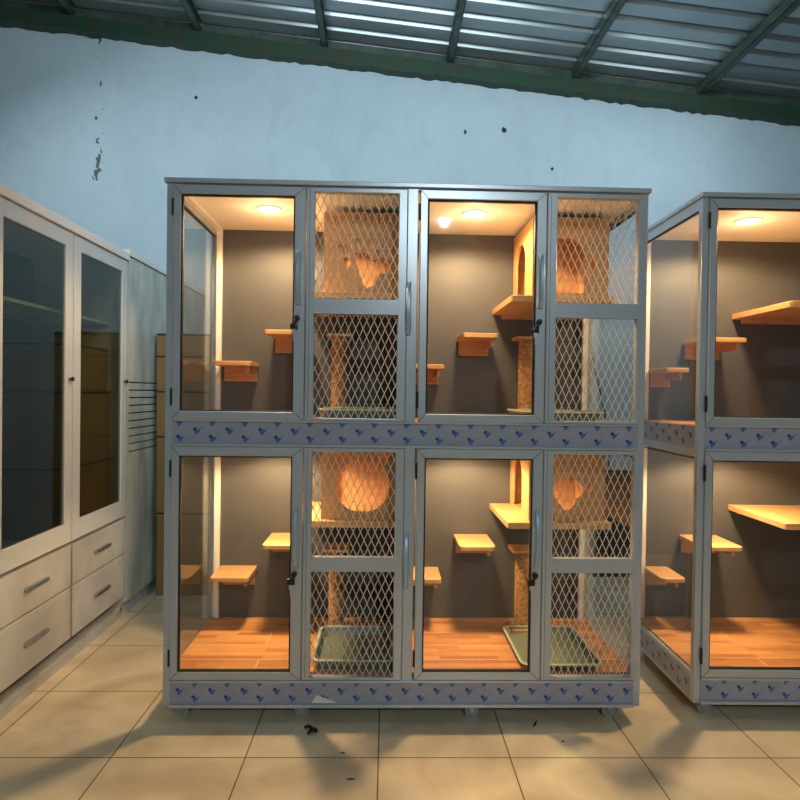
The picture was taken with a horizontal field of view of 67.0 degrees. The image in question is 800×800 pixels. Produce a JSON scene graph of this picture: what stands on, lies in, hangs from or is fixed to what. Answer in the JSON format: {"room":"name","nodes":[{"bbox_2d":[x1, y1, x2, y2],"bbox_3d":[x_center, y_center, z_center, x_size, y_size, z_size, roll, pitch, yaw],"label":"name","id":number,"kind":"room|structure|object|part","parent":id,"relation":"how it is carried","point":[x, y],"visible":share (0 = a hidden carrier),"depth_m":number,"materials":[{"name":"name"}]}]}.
{"room":"cat boarding room","nodes":[
{"label":"cat boarding room","id":0,"kind":"room"},
{"bbox_2d":[0,27,799,470],"bbox_3d":[-0.030,-1.320,5.437,14.000,5.337,0.150,1,1,-2],"label":"wall","id":1,"kind":"structure","parent":0,"point":[92,130],"depth_m":5.33,"materials":[{"name":"blue paint"}]},
{"bbox_2d":[57,0,75,14],"bbox_3d":[-2.633,-3.264,-0.687,0.056,0.085,11.700,1,1,-2],"label":"beam","id":2,"kind":"structure","parent":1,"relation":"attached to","point":[65,4],"depth_m":5.09,"materials":[{"name":"green metal"}]},
{"bbox_2d":[180,0,201,30],"bbox_3d":[-1.565,-3.147,-0.655,0.056,0.085,11.700,1,1,-2],"label":"beam","id":3,"kind":"structure","parent":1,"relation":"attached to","point":[188,5],"depth_m":5.00,"materials":[{"name":"green metal"}]},
{"bbox_2d":[313,0,327,46],"bbox_3d":[-0.486,-3.029,-0.624,0.056,0.085,11.700,1,1,-2],"label":"beam","id":4,"kind":"structure","parent":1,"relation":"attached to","point":[318,4],"depth_m":4.90,"materials":[{"name":"green metal"}]},
{"bbox_2d":[0,6,799,125],"bbox_3d":[-0.005,-2.927,5.293,14.000,1.458,0.098,1,1,-2],"label":"trim","id":5,"kind":"structure","parent":1,"relation":"attached to","point":[32,20],"depth_m":5.26,"materials":[{"name":"green paint"}]},
{"bbox_2d":[0,0,799,106],"bbox_3d":[-0.004,-3.025,5.311,14.000,1.424,0.056,1,1,-2],"label":"roof beam","id":6,"kind":"structure","parent":1,"relation":"attached to","point":[6,3],"depth_m":5.28,"materials":[{"name":"green metal"}]},
{"bbox_2d":[447,0,466,62],"bbox_3d":[0.602,-2.909,-0.591,0.056,0.085,11.700,1,1,-2],"label":"beam","id":7,"kind":"structure","parent":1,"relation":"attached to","point":[460,5],"depth_m":4.79,"materials":[{"name":"green metal"}]},
{"bbox_2d":[572,0,626,78],"bbox_3d":[1.700,-2.789,-0.559,0.056,0.085,11.700,1,1,-2],"label":"beam","id":8,"kind":"structure","parent":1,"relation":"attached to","point":[615,6],"depth_m":4.69,"materials":[{"name":"green metal"}]},
{"bbox_2d":[592,352,609,469],"bbox_3d":[1.769,0.338,5.418,0.254,2.032,0.026,1,1,-2],"label":"cable","id":9,"kind":"object","parent":1,"relation":"attached to","point":[592,352],"visible":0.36,"depth_m":5.42,"materials":[{"name":"black plastic"}]},
{"bbox_2d":[698,0,799,93],"bbox_3d":[2.818,-2.667,-0.526,0.056,0.085,11.700,1,1,-2],"label":"beam","id":10,"kind":"structure","parent":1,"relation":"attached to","point":[786,7],"depth_m":4.58,"materials":[{"name":"green metal"}]},
{"bbox_2d":[0,574,799,799],"bbox_3d":[0.082,1.479,-0.505,14.000,0.120,11.800,1,1,-1],"label":"floor","id":11,"kind":"structure","parent":0,"point":[99,728],"depth_m":2.41,"materials":[{"name":"beige tile"}]},
{"bbox_2d":[0,183,129,719],"bbox_3d":[-1.954,0.228,3.062,0.622,2.245,1.294,1,1,-2],"label":"wardrobe","id":12,"kind":"object","parent":11,"relation":"on","point":[62,586],"visible":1,"depth_m":3.11,"materials":[{"name":"white laminate"}]},
{"bbox_3d":[-2.218,-0.058,3.054,0.005,1.570,1.240,1,1,-2],"label":"panel","id":13,"kind":"part","parent":12,"relation":"part of","materials":[{"name":"blue"}]},
{"bbox_3d":[-1.677,1.087,2.761,0.020,0.260,0.627,1,1,-2],"label":"drawer","id":14,"kind":"part","parent":12,"relation":"part of","materials":[{"name":"white laminate"}]},
{"bbox_3d":[-1.674,0.844,2.758,0.020,0.209,0.627,1,1,-2],"label":"drawer","id":15,"kind":"part","parent":12,"relation":"part of","materials":[{"name":"white laminate"}]},
{"bbox_3d":[-1.661,1.085,2.761,0.020,0.020,0.180,1,1,-2],"label":"handle","id":16,"kind":"part","parent":12,"relation":"part of","materials":[{"name":"silver metal"}]},
{"bbox_3d":[-1.658,0.842,2.758,0.020,0.020,0.180,1,1,-2],"label":"handle","id":17,"kind":"part","parent":12,"relation":"part of","materials":[{"name":"silver metal"}]},
{"bbox_3d":[-1.662,-0.057,2.748,0.020,1.560,0.635,1,1,-2],"label":"door","id":18,"kind":"part","parent":12,"relation":"part of","materials":[{"name":"grey"}]},
{"bbox_2d":[1,457,109,539],"bbox_3d":[-1.984,0.537,3.408,0.452,0.382,0.522,1,1,-2],"label":"carton","id":19,"kind":"object","parent":12,"relation":"in","point":[31,496],"visible":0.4,"depth_m":3.15,"materials":[{"name":"brown cardboard"}]},
{"bbox_2d":[2,390,109,466],"bbox_3d":[-1.978,0.146,3.404,0.452,0.400,0.502,1,1,-2],"label":"carton","id":20,"kind":"object","parent":19,"relation":"on","point":[31,419],"visible":0.68,"depth_m":3.16,"materials":[{"name":"brown cardboard"}]},
{"bbox_2d":[2,341,107,390],"bbox_3d":[-1.974,-0.181,3.400,0.432,0.255,0.482,1,1,-2],"label":"carton","id":21,"kind":"object","parent":20,"relation":"on","point":[25,365],"visible":0.69,"depth_m":3.16,"materials":[{"name":"brown cardboard"}]},
{"bbox_2d":[3,296,108,324],"bbox_3d":[-1.980,-0.458,3.057,0.450,0.016,1.240,1,1,-2],"label":"shelf","id":22,"kind":"object","parent":12,"relation":"attached to","point":[15,311],"depth_m":3.23,"materials":[{"name":"white laminate"}]},
{"bbox_3d":[-1.944,-0.872,3.050,0.612,0.045,1.294,1,1,-2],"label":"cornice","id":23,"kind":"part","parent":12,"relation":"part of","materials":[{"name":"white wood"}]},
{"bbox_3d":[-1.696,1.079,3.405,0.020,0.260,0.627,1,1,-2],"label":"drawer","id":24,"kind":"part","parent":12,"relation":"part of","materials":[{"name":"white laminate"}]},
{"bbox_3d":[-1.692,0.837,3.402,0.020,0.209,0.627,1,1,-2],"label":"drawer","id":25,"kind":"part","parent":12,"relation":"part of","materials":[{"name":"white laminate"}]},
{"bbox_3d":[-1.680,-0.065,3.392,0.020,1.560,0.635,1,1,-2],"label":"door","id":26,"kind":"part","parent":12,"relation":"part of","materials":[{"name":"grey wood"}]},
{"bbox_3d":[-1.680,1.077,3.406,0.020,0.020,0.180,1,1,-2],"label":"handle","id":27,"kind":"part","parent":12,"relation":"part of","materials":[{"name":"silver metal"}]},
{"bbox_3d":[-1.676,0.835,3.403,0.020,0.020,0.180,1,1,-2],"label":"handle","id":28,"kind":"part","parent":12,"relation":"part of","materials":[{"name":"silver metal"}]},
{"bbox_2d":[118,249,204,615],"bbox_3d":[-1.980,0.198,4.501,0.570,2.272,1.580,1,1,-2],"label":"tall cabinet","id":29,"kind":"object","parent":11,"relation":"on","point":[146,280],"visible":0.28,"depth_m":3.97,"materials":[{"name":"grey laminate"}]},
{"bbox_3d":[-1.703,0.179,4.112,0.018,2.135,0.771,1,1,-2],"label":"louvred door","id":30,"kind":"part","parent":29,"relation":"part of","materials":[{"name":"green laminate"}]},
{"bbox_3d":[-1.965,-0.920,4.488,0.570,0.037,1.580,1,1,-2],"label":"cornice","id":31,"kind":"part","parent":29,"relation":"part of","materials":[{"name":"white wood"}]},
{"bbox_3d":[-1.725,0.170,4.896,0.018,2.135,0.785,1,1,-2],"label":"louvred door","id":32,"kind":"part","parent":29,"relation":"part of","materials":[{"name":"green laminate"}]},
{"bbox_2d":[156,512,208,594],"bbox_3d":[-1.371,1.055,4.477,0.624,0.575,0.652,1,1,-2],"label":"carton","id":33,"kind":"object","parent":11,"relation":"on","point":[194,525],"visible":0.34,"depth_m":4.15,"materials":[{"name":"brown cardboard"}]},
{"bbox_2d":[156,435,209,511],"bbox_3d":[-1.368,0.505,4.471,0.624,0.525,0.652,1,1,-2],"label":"carton","id":34,"kind":"object","parent":33,"relation":"on","point":[195,470],"visible":0.32,"depth_m":4.14,"materials":[{"name":"brown cardboard"}]},
{"bbox_2d":[156,390,210,434],"bbox_3d":[-1.365,0.087,4.466,0.624,0.310,0.652,1,1,-2],"label":"carton","id":35,"kind":"object","parent":34,"relation":"on","point":[191,399],"visible":0.32,"depth_m":4.14,"materials":[{"name":"brown cardboard"}]},
{"bbox_2d":[156,355,210,390],"bbox_3d":[-1.364,-0.188,4.463,0.624,0.240,0.652,1,1,-2],"label":"carton","id":36,"kind":"object","parent":35,"relation":"on","point":[196,369],"visible":0.38,"depth_m":4.14,"materials":[{"name":"brown cardboard"}]},
{"bbox_2d":[157,333,210,355],"bbox_3d":[-1.360,-0.383,4.460,0.624,0.150,0.652,1,1,-2],"label":"carton","id":37,"kind":"object","parent":36,"relation":"on","point":[193,344],"visible":0.36,"depth_m":4.13,"materials":[{"name":"brown cardboard"}]},
{"bbox_2d":[304,724,317,734],"bbox_3d":[-0.372,1.365,2.514,0.046,0.027,0.062,0,1,-28],"label":"scrap","id":38,"kind":"object","parent":11,"relation":"on","point":[311,729],"visible":1,"depth_m":2.50,"materials":[{"name":"black"}]},
{"bbox_2d":[162,177,651,717],"bbox_3d":[0.021,0.227,2.907,2.066,2.303,0.760,1,1,-2],"label":"cage","id":39,"kind":"object","parent":11,"relation":"on","point":[440,350],"visible":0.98,"depth_m":2.61,"materials":[{"name":"metal"}]},
{"bbox_2d":[210,565,256,581],"bbox_3d":[-0.860,0.899,3.129,0.194,0.022,0.220,1,1,-2],"label":"wall shelf","id":40,"kind":"object","parent":39,"relation":"attached to","point":[223,573],"depth_m":3.10,"materials":[{"name":"brown wood"}]},
{"bbox_2d":[212,361,259,366],"bbox_3d":[-0.845,-0.185,3.117,0.194,0.022,0.220,1,1,-2],"label":"wall shelf","id":41,"kind":"object","parent":39,"relation":"attached to","point":[217,363],"depth_m":3.01,"materials":[{"name":"brown wood"}]},
{"bbox_3d":[-0.694,0.694,2.571,0.553,0.993,0.034,1,1,-2],"label":"glass door","id":42,"kind":"part","parent":39,"relation":"part of","materials":[{"name":"glass"}]},
{"bbox_3d":[-0.679,-0.409,2.558,0.553,0.987,0.034,1,1,-2],"label":"glass door","id":43,"kind":"part","parent":39,"relation":"part of","materials":[{"name":"glass"}]},
{"bbox_2d":[256,205,282,213],"bbox_3d":[-0.615,-0.896,2.840,0.124,0.007,0.124,1,1,-2],"label":"recessed light","id":44,"kind":"object","parent":39,"relation":"on","point":[260,209],"depth_m":2.83,"materials":[{"name":"beige plastic"}]},
{"bbox_2d":[262,533,289,549],"bbox_3d":[-0.589,0.726,3.111,0.194,0.022,0.267,1,1,-2],"label":"wall shelf","id":45,"kind":"object","parent":39,"relation":"attached to","point":[274,541],"depth_m":3.04,"materials":[{"name":"brown wood"}]},
{"bbox_2d":[265,330,291,338],"bbox_3d":[-0.575,-0.336,3.099,0.194,0.022,0.267,1,1,-2],"label":"wall shelf","id":46,"kind":"object","parent":39,"relation":"attached to","point":[273,334],"depth_m":2.98,"materials":[{"name":"brown wood"}]},
{"bbox_3d":[-0.441,0.583,2.539,0.023,0.243,0.042,1,1,-2],"label":"handle","id":47,"kind":"part","parent":39,"relation":"part of","materials":[{"name":"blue metal"}]},
{"bbox_3d":[-0.426,-0.519,2.526,0.023,0.232,0.042,1,1,-2],"label":"handle","id":48,"kind":"part","parent":39,"relation":"part of","materials":[{"name":"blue metal"}]},
{"bbox_2d":[323,543,350,625],"bbox_3d":[-0.325,0.962,3.100,0.132,0.421,0.132,1,1,-2],"label":"post","id":49,"kind":"object","parent":39,"relation":"on","point":[341,587],"visible":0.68,"depth_m":3.07,"materials":[{"name":"brown fabric"}]},
{"bbox_3d":[-0.322,0.758,3.098,0.132,0.014,0.132,1,1,-2],"label":"plate","id":50,"kind":"part","parent":49,"relation":"part of","materials":[{"name":"brown wood"}]},
{"bbox_2d":[326,333,352,406],"bbox_3d":[-0.310,-0.123,3.087,0.132,0.421,0.132,1,1,-2],"label":"post","id":51,"kind":"object","parent":39,"relation":"on","point":[344,344],"visible":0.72,"depth_m":3.05,"materials":[{"name":"brown fabric"}]},
{"bbox_3d":[-0.307,-0.327,3.085,0.132,0.014,0.132,1,1,-2],"label":"plate","id":52,"kind":"part","parent":51,"relation":"part of","materials":[{"name":"brown wood"}]},
{"bbox_2d":[312,625,392,668],"bbox_3d":[-0.207,1.153,2.821,0.370,0.049,0.400,1,1,-2],"label":"tray","id":53,"kind":"object","parent":39,"relation":"on","point":[355,635],"visible":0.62,"depth_m":2.85,"materials":[{"name":"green plastic"}]},
{"bbox_3d":[-0.201,0.700,2.585,0.427,0.993,0.030,1,1,-2],"label":"door","id":54,"kind":"part","parent":39,"relation":"part of","materials":[{"name":"metal"}]},
{"bbox_3d":[-0.186,-0.403,2.572,0.427,0.987,0.030,1,1,-2],"label":"door","id":55,"kind":"part","parent":39,"relation":"part of","materials":[{"name":"metal"}]},
{"bbox_2d":[319,407,395,421],"bbox_3d":[-0.180,0.065,2.818,0.370,0.055,0.400,1,1,-2],"label":"tray","id":56,"kind":"object","parent":39,"relation":"on","point":[328,409],"visible":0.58,"depth_m":2.63,"materials":[{"name":"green plastic"}]},
{"bbox_2d":[321,452,395,518],"bbox_3d":[-0.188,0.381,3.022,0.370,0.344,0.420,1,1,-2],"label":"house","id":57,"kind":"object","parent":39,"relation":"on","point":[339,459],"visible":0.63,"depth_m":2.82,"materials":[{"name":"brown wood"}]},
{"bbox_3d":[-0.190,0.549,3.024,0.346,0.008,0.396,1,1,-2],"label":"floor panel","id":58,"kind":"part","parent":57,"relation":"part of","materials":[{"name":"brown wood"}]},
{"bbox_3d":[-0.194,0.384,3.226,0.346,0.332,0.012,1,1,-2],"label":"panel","id":59,"kind":"part","parent":57,"relation":"part of","materials":[{"name":"brown wood"}]},
{"bbox_2d":[323,212,398,292],"bbox_3d":[-0.173,-0.684,3.010,0.370,0.374,0.420,1,1,-2],"label":"house","id":60,"kind":"object","parent":39,"relation":"on","point":[342,217],"visible":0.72,"depth_m":2.80,"materials":[{"name":"brown wood"}]},
{"bbox_3d":[-0.179,-0.680,3.214,0.346,0.362,0.012,1,1,-2],"label":"panel","id":61,"kind":"part","parent":60,"relation":"part of","materials":[{"name":"brown wood"}]},
{"bbox_3d":[0.022,0.102,2.929,2.014,0.016,0.638,1,1,-2],"label":"floor panel","id":62,"kind":"part","parent":39,"relation":"part of","materials":[{"name":"orange wood"}]},
{"bbox_3d":[0.012,0.146,3.266,1.990,2.097,0.020,1,1,-2],"label":"panel","id":63,"kind":"part","parent":39,"relation":"part of","materials":[{"name":"grey laminate"}]},
{"bbox_3d":[0.007,1.186,2.942,2.014,0.016,0.638,1,1,-2],"label":"floor panel","id":64,"kind":"part","parent":39,"relation":"part of","materials":[{"name":"orange wood"}]},
{"bbox_3d":[0.025,0.688,2.565,0.023,0.230,0.042,1,1,-2],"label":"handle","id":65,"kind":"part","parent":39,"relation":"part of","materials":[{"name":"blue metal"}]},
{"bbox_3d":[0.036,-0.390,2.553,0.023,0.225,0.042,1,1,-2],"label":"handle","id":66,"kind":"part","parent":39,"relation":"part of","materials":[{"name":"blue metal"}]},
{"bbox_3d":[0.035,-0.895,2.921,1.990,0.007,0.646,1,1,-2],"label":"ceiling panel","id":67,"kind":"part","parent":39,"relation":"part of","materials":[{"name":"white laminate"}]},
{"bbox_2d":[413,567,440,583],"bbox_3d":[0.118,0.914,3.157,0.178,0.022,0.220,1,1,-2],"label":"wall shelf","id":68,"kind":"object","parent":39,"relation":"attached to","point":[432,574],"depth_m":3.11,"materials":[{"name":"brown wood"}]},
{"bbox_2d":[416,364,443,369],"bbox_3d":[0.133,-0.170,3.144,0.178,0.022,0.220,1,1,-2],"label":"wall shelf","id":69,"kind":"object","parent":39,"relation":"attached to","point":[429,366],"depth_m":3.04,"materials":[{"name":"brown wood"}]},
{"bbox_2d":[453,534,495,550],"bbox_3d":[0.385,0.739,3.139,0.182,0.022,0.267,1,1,-2],"label":"wall shelf","id":70,"kind":"object","parent":39,"relation":"attached to","point":[465,542],"depth_m":3.09,"materials":[{"name":"brown wood"}]},
{"bbox_2d":[461,209,487,217],"bbox_3d":[0.354,-0.883,2.867,0.124,0.007,0.124,1,1,-2],"label":"recessed light","id":71,"kind":"object","parent":39,"relation":"on","point":[465,213],"depth_m":2.85,"materials":[{"name":"beige plastic"}]},
{"bbox_2d":[456,333,498,341],"bbox_3d":[0.399,-0.323,3.127,0.182,0.022,0.267,1,1,-2],"label":"wall shelf","id":72,"kind":"object","parent":39,"relation":"attached to","point":[464,337],"depth_m":3.01,"materials":[{"name":"brown wood"}]},
{"bbox_3d":[0.337,0.707,2.600,0.541,0.993,0.034,1,1,-2],"label":"glass door","id":73,"kind":"part","parent":39,"relation":"part of","materials":[{"name":"glass"}]},
{"bbox_3d":[0.352,-0.396,2.588,0.541,0.987,0.034,1,1,-2],"label":"glass door","id":74,"kind":"part","parent":39,"relation":"part of","materials":[{"name":"glass"}]},
{"bbox_2d":[507,544,528,632],"bbox_3d":[0.635,0.974,3.127,0.132,0.421,0.132,1,1,-2],"label":"post","id":75,"kind":"object","parent":39,"relation":"on","point":[521,551],"visible":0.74,"depth_m":3.09,"materials":[{"name":"beige fabric"}]},
{"bbox_3d":[0.638,0.771,3.125,0.132,0.014,0.132,1,1,-2],"label":"plate","id":76,"kind":"part","parent":75,"relation":"part of","materials":[{"name":"brown wood"}]},
{"bbox_2d":[512,336,532,408],"bbox_3d":[0.650,-0.111,3.115,0.132,0.421,0.132,1,1,-2],"label":"post","id":77,"kind":"object","parent":39,"relation":"on","point":[524,395],"visible":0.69,"depth_m":3.08,"materials":[{"name":"brown fabric"}]},
{"bbox_3d":[0.652,-0.314,3.112,0.132,0.014,0.132,1,1,-2],"label":"plate","id":78,"kind":"part","parent":77,"relation":"part of","materials":[{"name":"brown wood"}]},
{"bbox_3d":[0.584,0.597,2.568,0.023,0.243,0.042,1,1,-2],"label":"handle","id":79,"kind":"part","parent":39,"relation":"part of","materials":[{"name":"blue metal"}]},
{"bbox_3d":[0.599,-0.505,2.555,0.023,0.232,0.042,1,1,-2],"label":"handle","id":80,"kind":"part","parent":39,"relation":"part of","materials":[{"name":"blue metal"}]},
{"bbox_2d":[503,625,601,668],"bbox_3d":[0.709,1.173,2.873,0.370,0.030,0.456,1,1,-2],"label":"tray","id":81,"kind":"object","parent":39,"relation":"on","point":[518,641],"visible":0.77,"depth_m":2.88,"materials":[{"name":"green plastic"}]},
{"bbox_2d":[507,409,604,420],"bbox_3d":[0.724,0.076,2.861,0.370,0.055,0.400,1,1,-2],"label":"tray","id":82,"kind":"object","parent":39,"relation":"on","point":[524,411],"visible":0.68,"depth_m":2.68,"materials":[{"name":"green plastic"}]},
{"bbox_2d":[510,454,604,520],"bbox_3d":[0.780,0.394,3.049,0.360,0.344,0.420,1,1,-2],"label":"house","id":83,"kind":"object","parent":39,"relation":"on","point":[519,469],"visible":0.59,"depth_m":2.84,"materials":[{"name":"brown wood"}]},
{"bbox_3d":[0.606,0.397,3.050,0.012,0.332,0.408,1,1,-2],"label":"panel","id":84,"kind":"part","parent":83,"relation":"part of","materials":[{"name":"brown wood"}]},
{"bbox_3d":[0.777,0.562,3.051,0.336,0.008,0.396,1,1,-2],"label":"floor panel","id":85,"kind":"part","parent":83,"relation":"part of","materials":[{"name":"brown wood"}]},
{"bbox_3d":[0.774,0.397,3.253,0.336,0.332,0.012,1,1,-2],"label":"panel","id":86,"kind":"part","parent":83,"relation":"part of","materials":[{"name":"brown wood"}]},
{"bbox_3d":[0.953,0.402,3.060,0.012,0.332,0.408,1,1,-2],"label":"panel","id":87,"kind":"part","parent":83,"relation":"part of","materials":[{"name":"brown wood"}]},
{"bbox_2d":[513,216,609,296],"bbox_3d":[0.794,-0.671,3.037,0.360,0.374,0.420,1,1,-2],"label":"house","id":88,"kind":"object","parent":39,"relation":"on","point":[523,265],"visible":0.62,"depth_m":2.88,"materials":[{"name":"brown wood"}]},
{"bbox_3d":[0.620,-0.668,3.038,0.012,0.362,0.408,1,1,-2],"label":"panel","id":89,"kind":"part","parent":88,"relation":"part of","materials":[{"name":"brown wood"}]},
{"bbox_3d":[0.797,-0.852,3.041,0.360,0.012,0.408,1,1,-2],"label":"roof panel","id":90,"kind":"part","parent":88,"relation":"part of","materials":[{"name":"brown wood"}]},
{"bbox_3d":[0.788,-0.668,3.241,0.336,0.362,0.012,1,1,-2],"label":"panel","id":91,"kind":"part","parent":88,"relation":"part of","materials":[{"name":"brown wood"}]},
{"bbox_3d":[0.968,-0.663,3.048,0.012,0.362,0.408,1,1,-2],"label":"panel","id":92,"kind":"part","parent":88,"relation":"part of","materials":[{"name":"brown wood"}]},
{"bbox_3d":[0.813,0.714,2.614,0.407,0.993,0.030,1,1,-2],"label":"door","id":93,"kind":"part","parent":39,"relation":"part of","materials":[{"name":"metal"}]},
{"bbox_3d":[0.828,-0.389,2.601,0.407,0.987,0.030,1,1,-2],"label":"door","id":94,"kind":"part","parent":39,"relation":"part of","materials":[{"name":"metal"}]},
{"bbox_2d":[588,526,629,576],"bbox_3d":[1.674,1.179,4.838,0.400,0.400,0.302,1,1,-2],"label":"plastic crate","id":95,"kind":"object","parent":11,"relation":"on","point":[613,528],"visible":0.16,"depth_m":4.70,"materials":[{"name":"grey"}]},
{"bbox_2d":[604,470,630,525],"bbox_3d":[1.690,0.778,4.834,0.400,0.400,0.302,1,1,-2],"label":"plastic crate","id":96,"kind":"object","parent":95,"relation":"on","point":[610,487],"visible":0.23,"depth_m":4.70,"materials":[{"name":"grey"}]},
{"bbox_2d":[640,192,799,713],"bbox_3d":[2.324,0.258,2.984,2.066,2.303,0.760,1,1,-1],"label":"cage","id":97,"kind":"object","parent":11,"relation":"on","point":[720,580],"visible":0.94,"depth_m":3.31,"materials":[{"name":"grey metal"}]},
{"bbox_2d":[645,566,684,582],"bbox_3d":[1.409,0.929,3.219,0.130,0.022,0.220,1,1,-1],"label":"wall shelf","id":98,"kind":"object","parent":97,"relation":"attached to","point":[664,574],"depth_m":3.19,"materials":[{"name":"brown wood"}]},
{"bbox_2d":[649,368,688,372],"bbox_3d":[1.423,-0.155,3.206,0.130,0.022,0.220,1,1,-1],"label":"wall shelf","id":99,"kind":"object","parent":97,"relation":"attached to","point":[651,370],"depth_m":3.11,"materials":[{"name":"brown wood"}]},
{"bbox_2d":[679,535,741,551],"bbox_3d":[1.642,0.756,3.196,0.205,0.022,0.267,1,1,-1],"label":"wall shelf","id":100,"kind":"object","parent":97,"relation":"attached to","point":[718,543],"depth_m":3.14,"materials":[{"name":"brown wood"}]},
{"bbox_2d":[683,337,746,345],"bbox_3d":[1.656,-0.306,3.184,0.205,0.022,0.267,1,1,-1],"label":"wall shelf","id":101,"kind":"object","parent":97,"relation":"attached to","point":[720,341],"depth_m":3.11,"materials":[{"name":"brown wood"}]},
{"bbox_3d":[2.325,0.132,3.006,2.014,0.016,0.638,1,1,-1],"label":"floor panel","id":102,"kind":"part","parent":97,"relation":"part of","materials":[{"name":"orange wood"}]},
{"bbox_3d":[2.311,1.217,3.019,2.014,0.016,0.638,1,1,-1],"label":"floor panel","id":103,"kind":"part","parent":97,"relation":"part of","materials":[{"name":"orange wood"}]},
{"bbox_3d":[2.339,-0.864,2.998,1.990,0.007,0.646,1,1,-1],"label":"ceiling panel","id":104,"kind":"part","parent":97,"relation":"part of","materials":[{"name":"white laminate"}]},
{"bbox_2d":[734,217,762,224],"bbox_3d":[1.688,-0.865,2.927,0.124,0.007,0.124,1,1,-2],"label":"recessed light","id":105,"kind":"object","parent":97,"relation":"on","point":[739,220],"depth_m":2.91,"materials":[{"name":"beige plastic"}]},
{"bbox_3d":[1.605,0.724,2.659,0.553,0.993,0.034,1,1,-1],"label":"glass door","id":106,"kind":"part","parent":97,"relation":"part of","materials":[{"name":"glass"}]},
{"bbox_3d":[1.619,-0.379,2.646,0.553,0.987,0.034,1,1,-1],"label":"glass door","id":107,"kind":"part","parent":97,"relation":"part of","materials":[{"name":"glass"}]},
{"bbox_2d":[11,0,799,99],"bbox_3d":[0.162,-3.023,-0.563,14.000,1.388,11.785,1,1,-2],"label":"ceiling","id":108,"kind":"structure","parent":0,"point":[676,42],"depth_m":4.91,"materials":[{"name":"metal"}]}
]}

